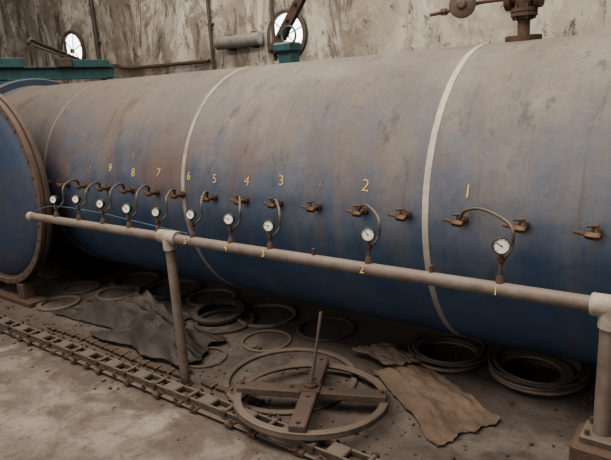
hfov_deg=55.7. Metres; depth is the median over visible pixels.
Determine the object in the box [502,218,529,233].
valve
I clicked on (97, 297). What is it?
ring
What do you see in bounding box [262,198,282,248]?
pressure gauge
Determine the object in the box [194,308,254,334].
rubber gasket
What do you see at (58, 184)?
valve
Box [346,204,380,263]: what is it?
pressure gauge
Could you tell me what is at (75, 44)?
window
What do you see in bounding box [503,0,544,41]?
valve
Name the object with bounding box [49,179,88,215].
pressure gauge
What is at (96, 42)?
conduit
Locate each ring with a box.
[36,295,80,311]
[94,284,140,300]
[186,288,236,307]
[189,347,227,368]
[223,347,357,415]
[237,303,296,328]
[241,330,291,352]
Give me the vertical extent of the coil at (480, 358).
0.095 m
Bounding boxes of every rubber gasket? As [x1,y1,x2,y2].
[60,280,100,294]
[110,271,160,289]
[143,278,200,300]
[191,299,245,324]
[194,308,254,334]
[296,316,354,341]
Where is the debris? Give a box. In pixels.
[0,262,593,459]
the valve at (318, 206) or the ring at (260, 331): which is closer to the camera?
the valve at (318, 206)
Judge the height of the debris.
0.018 m
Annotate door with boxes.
[0,93,52,308]
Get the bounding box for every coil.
[407,330,490,372]
[488,345,589,396]
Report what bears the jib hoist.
on the floor
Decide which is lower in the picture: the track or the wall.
the track
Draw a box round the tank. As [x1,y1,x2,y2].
[213,31,263,50]
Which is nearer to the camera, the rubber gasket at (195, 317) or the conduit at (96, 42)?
the rubber gasket at (195, 317)
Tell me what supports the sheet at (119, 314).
on the floor
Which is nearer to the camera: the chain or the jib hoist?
the chain
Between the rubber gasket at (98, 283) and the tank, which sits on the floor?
the rubber gasket at (98, 283)
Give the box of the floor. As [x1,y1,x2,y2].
[0,261,596,459]
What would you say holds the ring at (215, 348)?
on the floor
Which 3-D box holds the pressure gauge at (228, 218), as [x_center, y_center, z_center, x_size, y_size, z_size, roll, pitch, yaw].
[-0.355,-0.086,3.047,0.117,0.180,0.566,-4,14,-3]
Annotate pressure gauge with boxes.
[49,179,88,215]
[71,182,110,219]
[95,183,134,223]
[121,185,159,227]
[151,189,184,231]
[185,191,217,236]
[223,195,248,242]
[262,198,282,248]
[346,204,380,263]
[443,207,514,283]
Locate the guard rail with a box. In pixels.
[26,212,610,459]
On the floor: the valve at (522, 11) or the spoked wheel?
the spoked wheel
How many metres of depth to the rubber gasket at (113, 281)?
5.15 m
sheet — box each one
[51,290,190,329]
[89,311,226,370]
[352,342,421,365]
[374,362,500,445]
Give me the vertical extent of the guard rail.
0.922 m
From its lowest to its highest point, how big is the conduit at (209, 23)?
4.600 m
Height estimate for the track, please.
0.074 m
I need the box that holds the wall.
[0,0,610,83]
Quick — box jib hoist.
[268,0,305,63]
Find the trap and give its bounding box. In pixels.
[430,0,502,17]
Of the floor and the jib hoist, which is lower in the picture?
the floor
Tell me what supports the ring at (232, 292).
on the floor
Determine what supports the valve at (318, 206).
attached to the vessel
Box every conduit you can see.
[89,0,210,80]
[206,0,215,69]
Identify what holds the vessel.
on the floor
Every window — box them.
[61,30,85,58]
[267,8,307,57]
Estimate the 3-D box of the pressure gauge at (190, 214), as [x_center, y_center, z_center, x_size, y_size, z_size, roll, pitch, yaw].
[-0.562,-0.119,3.200,0.117,0.196,0.554,-4,14,-1]
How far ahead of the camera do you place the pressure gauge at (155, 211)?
3.13 m
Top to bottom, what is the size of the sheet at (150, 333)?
0.229 m
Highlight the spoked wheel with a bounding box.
[233,311,388,440]
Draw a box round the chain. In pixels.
[47,325,264,405]
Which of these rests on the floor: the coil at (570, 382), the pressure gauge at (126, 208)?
the coil at (570, 382)
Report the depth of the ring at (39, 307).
4.68 m
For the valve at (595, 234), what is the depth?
2.16 m
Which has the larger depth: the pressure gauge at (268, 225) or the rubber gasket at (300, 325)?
the rubber gasket at (300, 325)
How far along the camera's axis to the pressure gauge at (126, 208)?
3.28 m
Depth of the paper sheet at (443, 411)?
2.90 m
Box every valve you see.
[56,180,69,187]
[301,201,321,212]
[388,208,411,221]
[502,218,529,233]
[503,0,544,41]
[573,225,602,240]
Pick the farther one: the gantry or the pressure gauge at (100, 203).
the gantry
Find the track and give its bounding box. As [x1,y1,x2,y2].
[0,313,391,459]
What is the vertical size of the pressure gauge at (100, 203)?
0.201 m
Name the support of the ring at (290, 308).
on the floor
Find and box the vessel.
[0,32,610,363]
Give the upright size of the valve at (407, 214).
0.065 m
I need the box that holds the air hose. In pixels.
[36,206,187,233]
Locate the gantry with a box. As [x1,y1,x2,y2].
[0,37,116,84]
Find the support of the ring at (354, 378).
on the floor
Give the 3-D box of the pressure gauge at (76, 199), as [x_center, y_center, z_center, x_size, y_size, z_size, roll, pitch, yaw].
[-1.398,-0.221,3.819,0.117,0.195,0.572,-4,14,-4]
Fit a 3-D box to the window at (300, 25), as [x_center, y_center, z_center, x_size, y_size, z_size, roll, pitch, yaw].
[-0.253,-2.644,7.831,0.670,0.670,0.100,7,17,36]
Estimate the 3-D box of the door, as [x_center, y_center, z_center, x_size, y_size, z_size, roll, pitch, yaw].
[-2.597,-0.280,4.769,1.632,1.771,0.200,7,17,36]
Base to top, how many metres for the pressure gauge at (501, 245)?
0.220 m
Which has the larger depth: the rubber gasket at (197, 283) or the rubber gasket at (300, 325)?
the rubber gasket at (197, 283)

